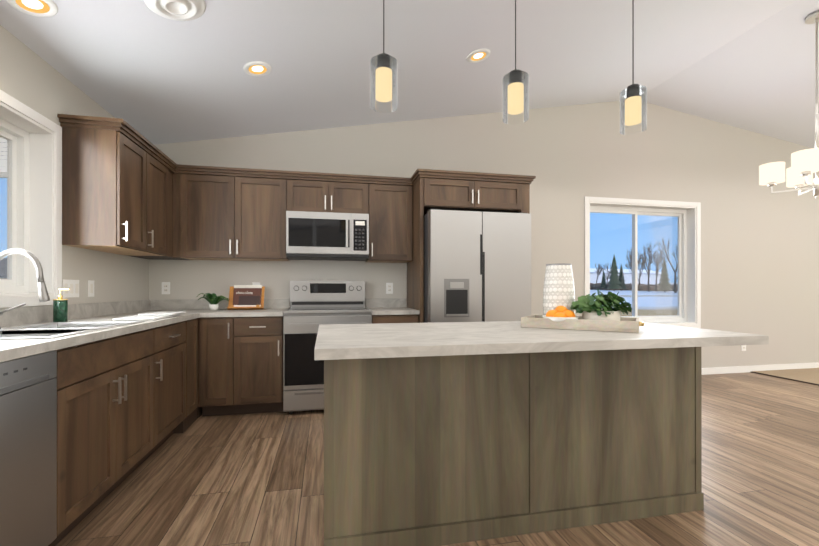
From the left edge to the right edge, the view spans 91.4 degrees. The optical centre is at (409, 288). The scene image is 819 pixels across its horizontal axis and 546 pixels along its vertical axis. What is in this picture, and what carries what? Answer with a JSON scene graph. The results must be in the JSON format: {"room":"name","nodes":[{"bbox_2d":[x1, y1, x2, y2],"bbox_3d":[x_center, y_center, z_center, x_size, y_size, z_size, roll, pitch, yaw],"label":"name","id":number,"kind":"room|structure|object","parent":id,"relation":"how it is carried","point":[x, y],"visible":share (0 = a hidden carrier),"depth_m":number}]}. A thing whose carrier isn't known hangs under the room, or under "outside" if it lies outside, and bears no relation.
{"room":"kitchen","nodes":[
{"label":"kitchen","id":0,"kind":"room"},
{"bbox_2d":[0,248,49,328],"bbox_3d":[-1.929,0.001,2.010,0.266,0.395,0.166,0,0,-12],"label":"faucet","id":1,"kind":"object","parent":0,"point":[43,291],"visible":1,"depth_m":1.97},
{"bbox_2d":[0,25,148,307],"bbox_3d":[-1.852,-0.708,0.118,0.190,3.850,7.690,0,0,-12],"label":"wall","id":2,"kind":"structure","parent":0,"point":[30,78],"depth_m":2.72},
{"bbox_2d":[0,90,61,307],"bbox_3d":[-2.229,-0.474,1.938,0.214,1.151,1.304,0,0,-12],"label":"window","id":3,"kind":"structure","parent":2,"relation":"in","point":[34,187],"depth_m":2.48},
{"bbox_2d":[4,326,99,358],"bbox_3d":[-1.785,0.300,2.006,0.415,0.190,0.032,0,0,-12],"label":"sink","id":4,"kind":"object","parent":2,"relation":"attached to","point":[7,333],"depth_m":1.97},
{"bbox_2d":[62,279,78,297],"bbox_3d":[-2.288,0.000,2.705,0.008,0.120,0.175,0,0,-12],"label":"switch plate","id":5,"kind":"object","parent":2,"relation":"attached to","point":[73,286],"visible":0.9,"depth_m":2.69},
{"bbox_2d":[0,300,151,345],"bbox_3d":[-1.883,0.250,2.127,0.564,0.290,3.737,0,0,-12],"label":"backsplash","id":6,"kind":"structure","parent":2,"relation":"attached to","point":[24,318],"depth_m":2.28},
{"bbox_2d":[88,280,93,296],"bbox_3d":[-2.336,0.000,2.935,0.008,0.120,0.075,0,0,-12],"label":"switch plate","id":7,"kind":"object","parent":2,"relation":"attached to","point":[90,288],"visible":1,"depth_m":2.93},
{"bbox_2d":[59,118,152,253],"bbox_3d":[-2.153,-0.682,2.868,0.337,0.792,0.472,0,0,-12],"label":"upper cabinet","id":8,"kind":"object","parent":2,"relation":"attached to","point":[128,190],"depth_m":2.66},
{"bbox_2d":[119,150,168,257],"bbox_3d":[-2.227,-0.681,3.227,0.337,0.792,0.500,0,0,-12],"label":"upper cabinet","id":9,"kind":"object","parent":2,"relation":"attached to","point":[160,167],"depth_m":3.34},
{"bbox_2d":[165,162,180,257],"bbox_3d":[-2.266,-0.681,3.522,0.382,0.792,0.215,0,0,-12],"label":"upper cabinet","id":10,"kind":"object","parent":2,"relation":"attached to","point":[173,187],"depth_m":3.65},
{"bbox_2d":[52,330,147,389],"bbox_3d":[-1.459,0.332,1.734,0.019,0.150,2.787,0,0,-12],"label":"drawer front","id":11,"kind":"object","parent":0,"relation":"attached to","point":[75,363],"depth_m":1.91},
{"bbox_2d":[0,0,796,144],"bbox_3d":[0.821,-1.975,0.773,5.690,1.214,7.880,0,0,-12],"label":"ceiling","id":12,"kind":"structure","parent":0,"point":[145,71],"depth_m":3.08},
{"bbox_2d":[7,0,57,16],"bbox_3d":[-1.906,-1.440,2.023,0.194,0.045,0.196,0,0,-12],"label":"recessed light","id":13,"kind":"object","parent":12,"relation":"in","point":[43,8],"visible":1,"depth_m":2.04},
{"bbox_2d":[144,0,205,20],"bbox_3d":[-1.273,-1.549,2.175,0.296,0.075,0.300,0,0,-12],"label":"ceiling vent","id":14,"kind":"object","parent":12,"relation":"in","point":[182,10],"depth_m":2.20},
{"bbox_2d":[243,61,271,75],"bbox_3d":[-1.115,-1.610,2.933,0.194,0.045,0.196,0,0,-12],"label":"recessed light","id":15,"kind":"object","parent":12,"relation":"in","point":[256,68],"depth_m":2.92},
{"bbox_2d":[370,0,397,111],"bbox_3d":[-0.119,-1.294,1.853,0.127,0.906,0.127,0,0,-12],"label":"pendant light","id":16,"kind":"object","parent":12,"relation":"hanging from","point":[383,81],"visible":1,"depth_m":1.84},
{"bbox_2d":[466,48,489,62],"bbox_3d":[0.567,-1.916,3.294,0.194,0.045,0.196,0,0,-12],"label":"recessed light","id":17,"kind":"object","parent":12,"relation":"in","point":[478,55],"visible":0.98,"depth_m":3.29},
{"bbox_2d":[502,0,528,123],"bbox_3d":[0.527,-1.353,1.988,0.127,1.024,0.127,0,0,-12],"label":"pendant light","id":18,"kind":"object","parent":12,"relation":"hanging from","point":[515,94],"visible":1,"depth_m":1.98},
{"bbox_2d":[620,0,646,134],"bbox_3d":[1.188,-1.413,2.125,0.127,1.144,0.127,0,0,-12],"label":"pendant light","id":19,"kind":"object","parent":12,"relation":"hanging from","point":[630,109],"visible":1,"depth_m":2.12},
{"bbox_2d":[55,372,818,545],"bbox_3d":[3.362,1.168,1.298,10.880,0.100,7.880,0,0,-12],"label":"floor","id":20,"kind":"structure","parent":0,"point":[255,479],"depth_m":2.25},
{"bbox_2d":[0,350,56,545],"bbox_3d":[-1.641,0.683,1.251,0.586,0.870,0.613,0,0,-12],"label":"dishwasher","id":21,"kind":"object","parent":20,"relation":"on","point":[28,450],"visible":0.98,"depth_m":1.46},
{"bbox_2d":[48,354,159,545],"bbox_3d":[-1.832,0.769,2.036,0.626,0.700,0.990,0,0,-12],"label":"base cabinet","id":22,"kind":"object","parent":20,"relation":"on","point":[133,396],"depth_m":1.96},
{"bbox_2d":[0,338,67,361],"bbox_3d":[-1.596,0.223,0.947,0.645,0.038,1.310,0,0,-12],"label":"countertop","id":23,"kind":"structure","parent":22,"relation":"on","point":[10,348],"depth_m":1.49},
{"bbox_2d":[60,322,183,445],"bbox_3d":[-1.982,0.683,2.756,0.626,0.874,0.720,0,0,-12],"label":"base cabinet","id":24,"kind":"object","parent":20,"relation":"on","point":[166,341],"depth_m":2.80},
{"bbox_2d":[184,314,207,431],"bbox_3d":[-2.038,0.683,3.181,0.689,0.874,0.396,0,0,-12],"label":"base cabinet","id":25,"kind":"object","parent":20,"relation":"on","point":[195,329],"depth_m":3.34},
{"bbox_2d":[208,318,243,415],"bbox_3d":[-1.708,0.684,3.752,0.356,0.874,0.626,0,0,-12],"label":"base cabinet","id":26,"kind":"object","parent":20,"relation":"on","point":[225,335],"depth_m":3.46},
{"bbox_2d":[36,310,203,329],"bbox_3d":[-2.062,0.225,3.188,0.645,0.038,1.587,0,0,-12],"label":"countertop","id":27,"kind":"structure","parent":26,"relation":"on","point":[101,319],"depth_m":2.66},
{"bbox_2d":[53,288,69,321],"bbox_3d":[-2.112,0.101,2.428,0.083,0.206,0.070,0,0,-12],"label":"soap dispenser","id":28,"kind":"object","parent":27,"relation":"on","point":[60,308],"visible":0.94,"depth_m":2.40},
{"bbox_2d":[112,311,185,320],"bbox_3d":[-1.820,0.191,2.836,0.260,0.027,0.540,0,0,-12],"label":"towel","id":29,"kind":"object","parent":27,"relation":"on","point":[152,316],"visible":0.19,"depth_m":2.74},
{"bbox_2d":[197,293,229,310],"bbox_3d":[-1.847,0.121,3.764,0.262,0.168,0.297,0,0,-12],"label":"plant","id":30,"kind":"object","parent":27,"relation":"on","point":[213,299],"depth_m":3.74},
{"bbox_2d":[244,318,283,413],"bbox_3d":[-1.421,0.684,3.811,0.470,0.874,0.626,0,0,-12],"label":"base cabinet","id":31,"kind":"object","parent":20,"relation":"on","point":[263,337],"depth_m":3.53},
{"bbox_2d":[204,310,283,317],"bbox_3d":[-1.514,0.226,3.783,0.670,0.038,0.645,0,0,-12],"label":"countertop","id":32,"kind":"structure","parent":31,"relation":"on","point":[217,313],"depth_m":3.50},
{"bbox_2d":[227,285,264,309],"bbox_3d":[-1.599,0.085,3.920,0.325,0.241,0.148,0,0,-12],"label":"cookbook stand","id":33,"kind":"object","parent":32,"relation":"on","point":[246,297],"depth_m":3.92},
{"bbox_2d":[282,281,372,413],"bbox_3d":[-0.785,0.521,3.870,0.790,1.200,0.705,0,0,-12],"label":"range","id":34,"kind":"object","parent":20,"relation":"on","point":[314,305],"visible":0.58,"depth_m":3.55},
{"bbox_2d":[372,314,417,323],"bbox_3d":[-0.193,0.684,4.067,0.443,0.874,0.626,0,0,-12],"label":"base cabinet","id":35,"kind":"object","parent":20,"relation":"on","point":[376,318],"depth_m":3.76},
{"bbox_2d":[366,306,419,313],"bbox_3d":[-0.191,0.226,4.058,0.450,0.038,0.645,0,0,-12],"label":"countertop","id":36,"kind":"structure","parent":35,"relation":"on","point":[376,309],"depth_m":3.78},
{"bbox_2d":[424,209,530,322],"bbox_3d":[0.591,0.190,4.083,0.986,1.838,0.860,0,0,-12],"label":"fridge","id":37,"kind":"object","parent":20,"relation":"on","point":[477,266],"visible":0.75,"depth_m":3.69},
{"bbox_2d":[324,349,703,545],"bbox_3d":[0.501,0.681,2.151,1.877,0.876,0.655,0,0,-12],"label":"kitchen island","id":38,"kind":"object","parent":20,"relation":"on","point":[441,433],"depth_m":1.82},
{"bbox_2d":[314,321,768,360],"bbox_3d":[0.525,0.224,2.014,1.927,0.038,0.956,0,0,-12],"label":"island countertop","id":39,"kind":"structure","parent":38,"relation":"on","point":[374,342],"depth_m":1.67},
{"bbox_2d":[521,263,643,332],"bbox_3d":[0.892,0.034,2.096,0.583,0.338,0.316,0,0,30],"label":"tray","id":40,"kind":"object","parent":39,"relation":"on","point":[561,305],"visible":1,"depth_m":2.05},
{"bbox_2d":[750,368,818,385],"bbox_3d":[6.658,1.165,3.767,3.420,0.112,4.390,0,0,-12],"label":"floor carpet","id":41,"kind":"object","parent":20,"relation":"on","point":[808,375],"depth_m":5.17},
{"bbox_2d":[149,101,818,367],"bbox_3d":[2.578,-0.703,5.065,10.880,3.850,0.190,0,0,-12],"label":"wall","id":42,"kind":"structure","parent":0,"point":[759,259],"depth_m":4.90},
{"bbox_2d":[162,282,169,293],"bbox_3d":[-2.392,-0.004,3.926,0.075,0.120,0.008,0,0,-12],"label":"electrical outlet","id":43,"kind":"object","parent":42,"relation":"attached to","point":[165,287],"depth_m":3.92},
{"bbox_2d":[181,170,289,260],"bbox_3d":[-1.704,-0.683,3.901,0.998,0.788,0.337,0,0,-12],"label":"upper cabinet","id":44,"kind":"object","parent":42,"relation":"attached to","point":[228,215],"depth_m":3.74},
{"bbox_2d":[152,298,406,309],"bbox_3d":[-1.276,0.157,4.152,2.537,0.100,0.020,0,0,-12],"label":"backsplash","id":45,"kind":"structure","parent":42,"relation":"attached to","point":[165,304],"depth_m":4.01},
{"bbox_2d":[289,174,368,213],"bbox_3d":[-0.829,-0.907,4.083,0.790,0.338,0.337,0,0,-12],"label":"upper cabinet","id":46,"kind":"object","parent":42,"relation":"attached to","point":[307,193],"depth_m":3.92},
{"bbox_2d":[286,211,368,260],"bbox_3d":[-0.815,-0.515,4.015,0.776,0.432,0.458,0,0,-12],"label":"over-the-range microwave","id":47,"kind":"object","parent":46,"relation":"attached to","point":[327,236],"visible":0.92,"depth_m":3.83},
{"bbox_2d":[386,283,392,293],"bbox_3d":[-0.219,-0.004,4.379,0.075,0.120,0.008,0,0,-12],"label":"electrical outlet","id":48,"kind":"object","parent":42,"relation":"attached to","point":[389,288],"visible":1,"depth_m":4.38},
{"bbox_2d":[366,178,412,261],"bbox_3d":[-0.222,-0.682,4.209,0.450,0.788,0.337,0,0,-12],"label":"upper cabinet","id":49,"kind":"object","parent":42,"relation":"attached to","point":[390,203],"depth_m":4.05},
{"bbox_2d":[413,174,524,217],"bbox_3d":[0.564,-0.932,4.210,1.010,0.288,0.655,0,0,-12],"label":"upper cabinet","id":50,"kind":"object","parent":42,"relation":"attached to","point":[459,192],"depth_m":3.89},
{"bbox_2d":[584,196,700,327],"bbox_3d":[2.941,-0.303,5.138,1.696,1.636,0.214,0,0,-12],"label":"window","id":51,"kind":"structure","parent":42,"relation":"in","point":[688,290],"depth_m":5.21},
{"bbox_2d":[741,345,745,350],"bbox_3d":[4.476,0.772,5.356,0.075,0.120,0.008,0,0,-12],"label":"electrical outlet","id":52,"kind":"object","parent":42,"relation":"attached to","point":[743,347],"visible":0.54,"depth_m":5.35},
{"bbox_2d":[701,362,818,374],"bbox_3d":[4.419,1.080,5.341,6.780,0.085,0.012,0,0,-12],"label":"baseboard","id":53,"kind":"structure","parent":42,"relation":"attached to","point":[725,370],"depth_m":5.37},
{"bbox_2d":[641,0,818,147],"bbox_3d":[6.147,-2.113,1.882,5.190,0.937,7.880,0,0,-12],"label":"ceiling","id":54,"kind":"structure","parent":0,"point":[759,78],"depth_m":4.43},
{"bbox_2d":[759,11,818,198],"bbox_3d":[3.490,-1.553,3.397,0.716,1.567,0.695,0,0,-12],"label":"chandelier","id":55,"kind":"object","parent":54,"relation":"hanging from","point":[802,169],"visible":1,"depth_m":3.42},
{"label":"outside","id":56,"kind":"structure","parent":0,"visible":0},
{"bbox_2d":[590,283,677,315],"bbox_3d":[100.271,-1.673,147.880,380.000,7.580,360.000,0,0,-12],"label":"ground","id":57,"kind":"structure","parent":56,"point":[628,296],"depth_m":54.80},
{"bbox_2d":[0,137,6,278],"bbox_3d":[-32.934,-3.097,27.965,49.300,9.620,77.500,0,0,-12],"label":"neighbor","id":58,"kind":"object","parent":57,"relation":"on","point":[3,166],"depth_m":4.46},
{"bbox_2d":[590,268,660,284],"bbox_3d":[75.907,-3.767,150.946,41.200,7.400,14.400,0,0,-22],"label":"barn","id":59,"kind":"object","parent":57,"relation":"on","point":[627,276],"depth_m":146.00},
{"bbox_2d":[590,237,677,292],"bbox_3d":[59.951,-5.150,103.147,50.864,13.716,57.449,0,0,-12],"label":"trees","id":60,"kind":"object","parent":57,"relation":"on","point":[614,281],"depth_m":98.80}
]}

